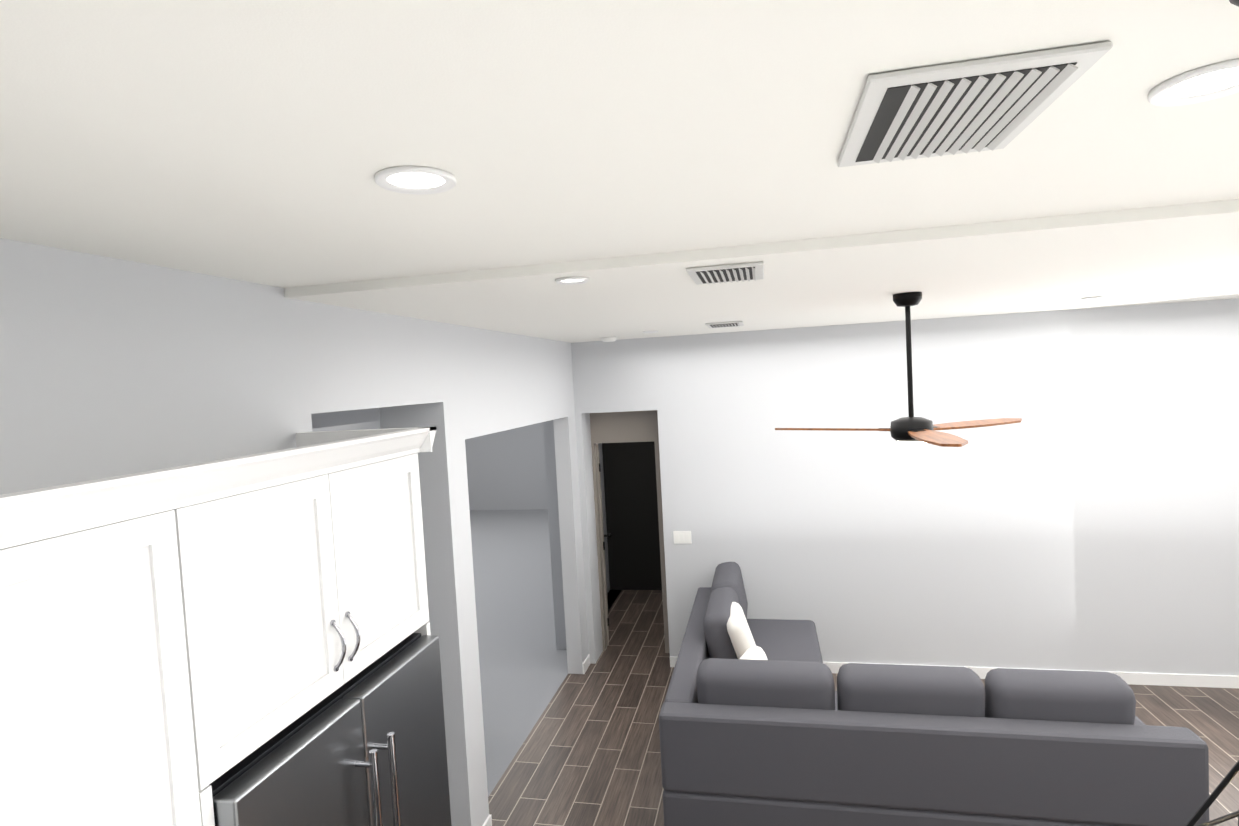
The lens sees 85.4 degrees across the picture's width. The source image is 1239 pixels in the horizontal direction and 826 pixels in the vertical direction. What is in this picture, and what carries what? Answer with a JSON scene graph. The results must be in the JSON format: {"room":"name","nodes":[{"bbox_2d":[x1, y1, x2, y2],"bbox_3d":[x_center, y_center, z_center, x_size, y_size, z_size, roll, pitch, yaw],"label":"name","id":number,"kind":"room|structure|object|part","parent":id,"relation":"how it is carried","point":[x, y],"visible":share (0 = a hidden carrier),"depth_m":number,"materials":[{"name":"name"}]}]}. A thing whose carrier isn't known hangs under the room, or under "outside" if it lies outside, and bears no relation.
{"room":"open-plan kitchen","nodes":[
{"label":"open-plan kitchen","id":0,"kind":"room"},
{"bbox_2d":[0,238,588,825],"bbox_3d":[-1.196,0.996,2.707,0.140,3.170,7.900,-2,3,12],"label":"wall","id":1,"kind":"structure","parent":0,"point":[110,366],"depth_m":2.33,"materials":[{"name":"white paint"}]},
{"bbox_2d":[200,447,429,782],"bbox_3d":[-1.047,0.483,1.951,0.508,0.610,1.005,-2,3,12],"label":"upper cabinet","id":2,"kind":"object","parent":1,"relation":"attached to","point":[248,640],"depth_m":1.77,"materials":[{"name":"white paint"}]},
{"bbox_2d":[311,408,379,428],"bbox_3d":[-2.023,-0.181,3.811,0.120,0.600,2.250,-2,3,12],"label":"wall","id":3,"kind":"structure","parent":0,"point":[328,419],"depth_m":4.44,"materials":[{"name":"grey paint"}]},
{"bbox_2d":[312,420,379,431],"bbox_3d":[-5.923,0.924,9.442,0.200,3.170,11.500,-2,3,12],"label":"wall","id":4,"kind":"structure","parent":0,"point":[373,424],"depth_m":12.92,"materials":[{"name":"grey paint"}]},
{"bbox_2d":[379,404,435,635],"bbox_3d":[-1.144,0.936,3.890,0.250,3.170,0.240,-2,3,12],"label":"pier","id":5,"kind":"object","parent":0,"point":[406,416],"depth_m":3.73,"materials":[{"name":"white paint"}]},
{"bbox_2d":[465,423,543,509],"bbox_3d":[-1.932,0.473,14.353,5.550,3.170,0.200,-2,3,12],"label":"wall","id":6,"kind":"structure","parent":0,"point":[513,469],"depth_m":14.40,"materials":[{"name":"grey paint"}]},
{"bbox_2d":[470,509,620,796],"bbox_3d":[-2.974,2.431,8.905,6.060,0.100,11.500,-2,3,12],"label":"floor","id":7,"kind":"structure","parent":0,"point":[523,663],"depth_m":7.38,"materials":[{"name":"grey paint"}]},
{"bbox_2d":[540,420,609,649],"bbox_3d":[0.088,0.568,10.140,0.120,3.170,7.200,-2,3,12],"label":"wall","id":8,"kind":"structure","parent":0,"point":[547,443],"depth_m":6.66,"materials":[{"name":"grey paint"}]},
{"bbox_2d":[482,654,1238,825],"bbox_3d":[0.638,2.309,5.401,14.200,0.095,16.430,-2,3,12],"label":"baseboard","id":9,"kind":"structure","parent":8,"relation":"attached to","point":[1186,680],"depth_m":5.33,"materials":[{"name":"white wood"}]},
{"bbox_2d":[0,0,1238,342],"bbox_3d":[2.823,-0.674,1.522,8.350,0.155,7.750,-2,3,12],"label":"ceiling","id":10,"kind":"structure","parent":0,"point":[264,142],"depth_m":1.23,"materials":[{"name":"white paint"}]},
{"bbox_2d":[375,166,456,193],"bbox_3d":[-0.388,-0.442,1.281,0.150,0.010,0.150,-2,3,12],"label":"recessed light","id":11,"kind":"object","parent":10,"relation":"in","point":[414,180],"visible":0.98,"depth_m":1.28,"materials":[{"name":"white plastic"}]},
{"bbox_2d":[555,277,588,284],"bbox_3d":[-0.169,-0.473,2.401,0.120,0.010,0.120,-2,3,12],"label":"recessed light","id":12,"kind":"object","parent":10,"relation":"in","point":[571,280],"visible":0.98,"depth_m":2.40,"materials":[{"name":"white plastic"}]},
{"bbox_2d":[601,337,616,341],"bbox_3d":[-0.089,-0.623,5.703,0.130,0.036,0.130,-2,3,12],"label":"smoke detector","id":13,"kind":"object","parent":10,"relation":"attached to","point":[607,339],"visible":1,"depth_m":5.65,"materials":[{"name":"white plastic"}]},
{"bbox_2d":[705,321,743,327],"bbox_3d":[0.766,-0.637,4.875,0.260,0.020,0.360,-2,3,12],"label":"ceiling vent","id":14,"kind":"object","parent":10,"relation":"in","point":[725,324],"visible":1,"depth_m":4.76,"materials":[{"name":"white metal"}]},
{"bbox_2d":[686,261,763,284],"bbox_3d":[0.390,-0.499,2.434,0.260,0.020,0.360,-2,3,12],"label":"ceiling vent","id":15,"kind":"object","parent":10,"relation":"in","point":[732,273],"visible":0.98,"depth_m":2.36,"materials":[{"name":"white metal"}]},
{"bbox_2d":[775,292,1021,448],"bbox_3d":[1.463,-0.204,3.331,1.356,0.808,1.202,-2,3,12],"label":"room ceiling fan","id":16,"kind":"object","parent":10,"relation":"hanging from","point":[911,431],"visible":0.98,"depth_m":3.48,"materials":[{"name":"black metal"}]},
{"bbox_2d":[837,41,1112,166],"bbox_3d":[0.533,-0.477,1.094,0.300,0.020,0.400,-2,3,12],"label":"ceiling vent","id":17,"kind":"object","parent":10,"relation":"in","point":[991,103],"visible":1,"depth_m":1.01,"materials":[{"name":"white metal"}]},
{"bbox_2d":[1081,296,1103,299],"bbox_3d":[3.037,-0.737,4.314,0.120,0.010,0.120,-2,3,12],"label":"recessed light","id":18,"kind":"object","parent":10,"relation":"in","point":[1093,298],"visible":1,"depth_m":4.29,"materials":[{"name":"white plastic"}]},
{"bbox_2d":[1148,59,1238,105],"bbox_3d":[0.894,-0.498,1.016,0.150,0.010,0.150,-2,3,12],"label":"recessed light","id":19,"kind":"object","parent":10,"relation":"in","point":[1209,82],"visible":0.98,"depth_m":1.03,"materials":[{"name":"white plastic"}]},
{"bbox_2d":[1185,0,1238,825],"bbox_3d":[0.757,0.073,0.741,0.193,1.106,0.222,-2,3,12],"label":"pendant light","id":20,"kind":"object","parent":10,"relation":"hanging from","point":[1215,794],"visible":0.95,"depth_m":0.82,"materials":[{"name":"black metal"}]},
{"bbox_2d":[590,410,669,652],"bbox_3d":[0.048,1.030,6.530,1.280,2.600,0.080,-2,3,12],"label":"doorway","id":21,"kind":"structure","parent":0,"point":[629,440],"depth_m":6.45,"materials":[{"name":"beige"}]},
{"bbox_2d":[596,443,611,645],"bbox_3d":[-0.179,1.301,6.988,0.202,2.020,0.648,-2,3,12],"label":"door leaf","id":22,"kind":"structure","parent":21,"relation":"in","point":[608,535],"depth_m":6.68,"materials":[{"name":"black wood"}]},
{"bbox_2d":[488,590,1238,825],"bbox_3d":[3.083,2.399,2.828,8.650,0.100,10.050,-2,3,12],"label":"floor","id":23,"kind":"structure","parent":0,"point":[588,753],"depth_m":4.88,"materials":[{"name":"brown wood"}]},
{"bbox_2d":[0,463,227,825],"bbox_3d":[-1.184,1.400,1.105,0.519,2.516,0.870,-2,3,12],"label":"tall cabinet","id":24,"kind":"object","parent":23,"relation":"on","point":[110,680],"depth_m":1.24,"materials":[{"name":"white paint"}]},
{"bbox_3d":[-0.919,1.707,1.999,0.614,1.790,0.940,-2,3,12],"label":"refrigerator french door","id":25,"kind":"part","parent":24,"relation":"part of","materials":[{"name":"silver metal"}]},
{"bbox_2d":[659,562,1208,825],"bbox_3d":[1.730,1.826,4.551,2.570,1.022,2.420,-2,3,12],"label":"sectional sofa","id":26,"kind":"object","parent":23,"relation":"on","point":[762,722],"visible":1,"depth_m":3.44,"materials":[{"name":"grey fabric"}]},
{"bbox_2d":[571,298,1238,675],"bbox_3d":[3.739,0.595,5.525,8.350,3.170,0.300,-2,3,12],"label":"wall","id":27,"kind":"structure","parent":0,"point":[1083,514],"depth_m":5.57,"materials":[{"name":"white paint"}]},
{"bbox_2d":[673,531,691,543],"bbox_3d":[0.568,1.125,6.072,0.162,0.115,0.009,-2,3,12],"label":"light switch","id":28,"kind":"object","parent":27,"relation":"attached to","point":[681,537],"visible":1,"depth_m":6.07,"materials":[{"name":"white plastic"}]}
]}

